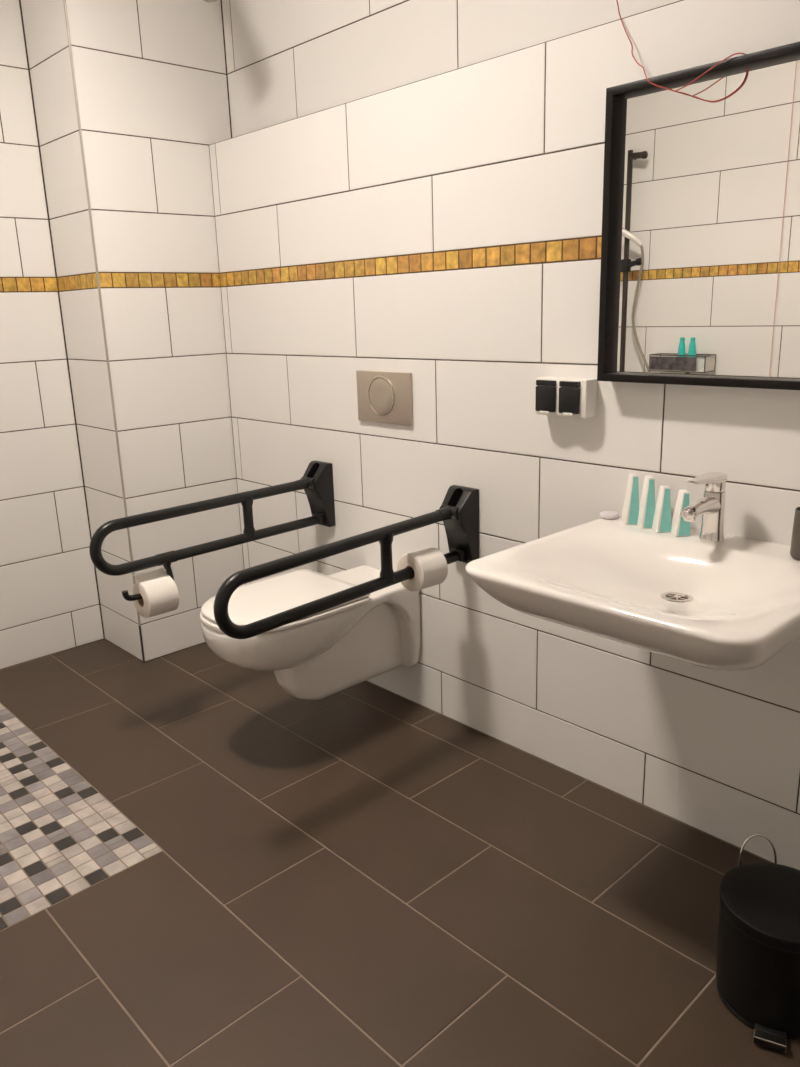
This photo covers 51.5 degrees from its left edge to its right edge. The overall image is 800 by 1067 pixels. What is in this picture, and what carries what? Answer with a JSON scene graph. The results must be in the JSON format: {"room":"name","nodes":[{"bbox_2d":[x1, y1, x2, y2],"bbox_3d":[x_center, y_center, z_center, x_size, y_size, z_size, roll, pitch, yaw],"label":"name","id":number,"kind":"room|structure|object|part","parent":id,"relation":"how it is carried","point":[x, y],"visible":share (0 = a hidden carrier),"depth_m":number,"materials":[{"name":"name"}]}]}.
{"room":"accessible bathroom","nodes":[
{"label":"accessible bathroom","id":0,"kind":"room"},
{"bbox_2d":[0,0,103,668],"bbox_3d":[-2.084,-0.793,2.507,2.068,3.000,0.060,-15,20,-41],"label":"wall","id":1,"kind":"structure","parent":0,"point":[50,603],"depth_m":3.21,"materials":[{"name":"white tile"}]},
{"bbox_2d":[20,0,142,660],"bbox_3d":[-1.171,-0.970,3.056,0.050,3.000,0.360,-15,20,-41],"label":"wall","id":2,"kind":"structure","parent":0,"point":[44,22],"depth_m":3.06,"materials":[{"name":"white tile"}]},
{"bbox_2d":[66,0,244,661],"bbox_3d":[-0.864,-0.999,3.125,0.595,3.000,0.050,-15,20,-41],"label":"wall","id":3,"kind":"structure","parent":0,"point":[151,76],"depth_m":3.08,"materials":[{"name":"white tile"}]},
{"bbox_2d":[63,0,144,662],"bbox_3d":[-1.064,-0.934,2.909,0.008,3.000,0.008,-15,20,-41],"label":"trim","id":4,"kind":"structure","parent":3,"relation":"attached to","point":[64,1],"depth_m":2.93,"materials":[{"name":"metal"}]},
{"bbox_2d":[0,635,799,1066],"bbox_3d":[-0.404,0.993,1.653,2.765,0.100,4.162,-15,20,-41],"label":"floor","id":5,"kind":"structure","parent":0,"point":[204,862],"depth_m":1.98,"materials":[{"name":"brown tile"}]},
{"bbox_2d":[716,834,799,1052],"bbox_3d":[0.717,0.778,1.587,0.250,0.280,0.222,-15,20,-41],"label":"pedal bin","id":6,"kind":"object","parent":5,"relation":"on","point":[758,965],"visible":1,"depth_m":1.54,"materials":[{"name":"black plastic"}]},
{"bbox_3d":[0.726,0.648,1.684,0.079,0.081,0.017,-2,15,1],"label":"wire handle","id":7,"kind":"part","parent":6,"relation":"part of","materials":[{"name":"silver metal"}]},
{"bbox_3d":[0.725,0.703,1.577,0.222,0.026,0.222,-15,20,-41],"label":"lid","id":8,"kind":"part","parent":6,"relation":"part of","materials":[{"name":"black metal"}]},
{"bbox_2d":[221,0,679,137],"bbox_3d":[0.633,-1.683,1.762,0.060,1.058,3.700,-15,20,-41],"label":"wall","id":9,"kind":"structure","parent":0,"point":[286,60],"depth_m":2.60,"materials":[{"name":"white tile"}]},
{"bbox_2d":[209,0,799,869],"bbox_3d":[0.618,-0.219,2.099,0.103,1.942,3.700,-15,20,-41],"label":"wall","id":10,"kind":"structure","parent":0,"point":[444,230],"depth_m":2.34,"materials":[{"name":"white tile"}]},
{"bbox_2d":[89,460,335,600],"bbox_3d":[-0.593,-0.013,2.746,0.887,0.327,0.103,-15,20,-41],"label":"grab rail","id":11,"kind":"object","parent":10,"relation":"attached to","point":[317,480],"visible":0.83,"depth_m":2.75,"materials":[{"name":"black plastic"}]},
{"bbox_2d":[132,568,178,617],"bbox_3d":[-0.772,0.190,2.620,0.104,0.134,0.116,-15,20,-41],"label":"toilet roll","id":12,"kind":"object","parent":11,"relation":"hanging from","point":[159,592],"visible":0.96,"depth_m":2.59,"materials":[{"name":"paper"}]},
{"bbox_2d":[200,565,419,699],"bbox_3d":[-0.281,0.338,2.643,0.710,0.362,0.362,-15,20,-41],"label":"toilet","id":13,"kind":"object","parent":10,"relation":"attached to","point":[323,654],"visible":0.87,"depth_m":2.57,"materials":[{"name":"white ceramic"}]},
{"bbox_3d":[-0.373,0.217,2.524,0.467,0.016,0.362,-15,20,-41],"label":"seat","id":14,"kind":"part","parent":13,"relation":"part of","materials":[{"name":"plastic"}]},
{"bbox_3d":[-0.370,0.197,2.523,0.466,0.022,0.356,-15,20,-41],"label":"lid","id":15,"kind":"part","parent":13,"relation":"part of","materials":[{"name":"plastic"}]},
{"bbox_2d":[214,485,478,638],"bbox_3d":[-0.118,0.066,2.246,0.887,0.246,0.103,-15,20,-41],"label":"grab rail","id":16,"kind":"object","parent":10,"relation":"attached to","point":[459,509],"visible":0.98,"depth_m":2.26,"materials":[{"name":"black plastic"}]},
{"bbox_2d":[397,547,447,591],"bbox_3d":[0.066,0.105,2.433,0.108,0.115,0.112,-15,20,-41],"label":"toilet roll","id":17,"kind":"object","parent":16,"relation":"on","point":[429,565],"visible":0.93,"depth_m":2.40,"materials":[{"name":"paper"}]},
{"bbox_2d":[356,370,412,425],"bbox_3d":[-0.053,-0.439,2.682,0.016,0.165,0.256,-15,20,-41],"label":"flush plate","id":18,"kind":"object","parent":10,"relation":"attached to","point":[382,397],"visible":1,"depth_m":2.67,"materials":[{"name":"metal"}]},
{"bbox_2d":[535,376,596,417],"bbox_3d":[0.425,-0.353,2.146,0.062,0.096,0.160,-15,20,-41],"label":"double socket","id":19,"kind":"object","parent":10,"relation":"attached to","point":[555,396],"visible":1,"depth_m":2.11,"materials":[{"name":"white plastic"}]},
{"bbox_2d":[465,516,799,670],"bbox_3d":[0.552,0.132,1.745,0.599,0.145,0.639,-15,20,-41],"label":"washbasin","id":20,"kind":"object","parent":10,"relation":"attached to","point":[733,604],"visible":0.93,"depth_m":1.71,"materials":[{"name":"white ceramic"}]},
{"bbox_2d":[600,511,618,518],"bbox_3d":[0.530,-0.047,2.099,0.048,0.014,0.048,-15,20,-41],"label":"disc","id":21,"kind":"object","parent":20,"relation":"on","point":[604,514],"visible":1,"depth_m":2.08,"materials":[{"name":"white"}]},
{"bbox_2d":[621,473,638,524],"bbox_3d":[0.567,-0.086,2.033,0.034,0.122,0.047,-2,15,0],"label":"carton","id":22,"kind":"object","parent":20,"relation":"on","point":[630,512],"visible":1,"depth_m":2.02,"materials":[{"name":"teal cardboard"}]},
{"bbox_3d":[0.569,-0.080,2.016,0.029,0.116,0.010,-2,15,0],"label":"panel","id":23,"kind":"part","parent":22,"relation":"part of","materials":[{"name":"teal cardboard"}]},
{"bbox_2d":[637,475,654,527],"bbox_3d":[0.595,-0.077,1.997,0.034,0.122,0.047,-2,15,0],"label":"carton","id":24,"kind":"object","parent":20,"relation":"on","point":[647,503],"visible":0.89,"depth_m":1.98,"materials":[{"name":"teal cardboard"}]},
{"bbox_3d":[0.597,-0.071,1.980,0.029,0.116,0.010,-2,15,0],"label":"panel","id":25,"kind":"part","parent":24,"relation":"part of","materials":[{"name":"teal cardboard"}]},
{"bbox_2d":[652,485,670,532],"bbox_3d":[0.620,-0.059,1.960,0.034,0.106,0.047,-2,15,0],"label":"carton","id":26,"kind":"object","parent":20,"relation":"on","point":[662,515],"visible":1,"depth_m":1.95,"materials":[{"name":"teal cardboard"}]},
{"bbox_3d":[0.622,-0.054,1.942,0.029,0.101,0.010,-2,15,0],"label":"panel","id":27,"kind":"part","parent":26,"relation":"part of","materials":[{"name":"teal cardboard"}]},
{"bbox_2d":[671,490,690,535],"bbox_3d":[0.652,-0.049,1.924,0.034,0.102,0.047,-2,15,0],"label":"carton","id":28,"kind":"object","parent":20,"relation":"on","point":[679,527],"visible":0.92,"depth_m":1.91,"materials":[{"name":"teal cardboard"}]},
{"bbox_3d":[0.655,-0.043,1.907,0.029,0.097,0.010,-2,15,0],"label":"panel","id":29,"kind":"part","parent":28,"relation":"part of","materials":[{"name":"teal cardboard"}]},
{"bbox_2d":[680,472,726,542],"bbox_3d":[0.667,-0.050,1.825,0.154,0.155,0.055,-15,20,-41],"label":"faucet","id":30,"kind":"object","parent":20,"relation":"on","point":[711,506],"visible":1,"depth_m":1.83,"materials":[{"name":"silver metal"}]},
{"bbox_3d":[0.657,-0.051,1.816,0.128,0.052,0.043,-15,20,-41],"label":"spout","id":31,"kind":"part","parent":30,"relation":"part of","materials":[{"name":"silver metal"}]},
{"bbox_3d":[0.667,-0.117,1.810,0.141,0.017,0.048,-15,20,-41],"label":"lever","id":32,"kind":"part","parent":30,"relation":"part of","materials":[{"name":"silver metal"}]},
{"bbox_2d":[790,507,799,559],"bbox_3d":[0.853,0.001,1.715,0.077,0.103,0.078,-15,20,-41],"label":"tumbler","id":33,"kind":"object","parent":20,"relation":"on","point":[795,541],"visible":1,"depth_m":1.71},
{"bbox_2d":[597,41,799,389],"bbox_3d":[0.726,-0.635,1.729,0.060,0.649,0.674,-15,20,-41],"label":"framed mirror","id":34,"kind":"object","parent":10,"relation":"attached to","point":[700,272],"visible":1,"depth_m":1.79,"materials":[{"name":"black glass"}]},
{"bbox_2d":[616,0,747,101],"bbox_3d":[0.554,-1.117,1.757,0.052,0.414,0.397,-14,19,-37],"label":"cord","id":35,"kind":"object","parent":34,"relation":"hanging from","point":[677,91],"visible":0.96,"depth_m":1.74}
]}

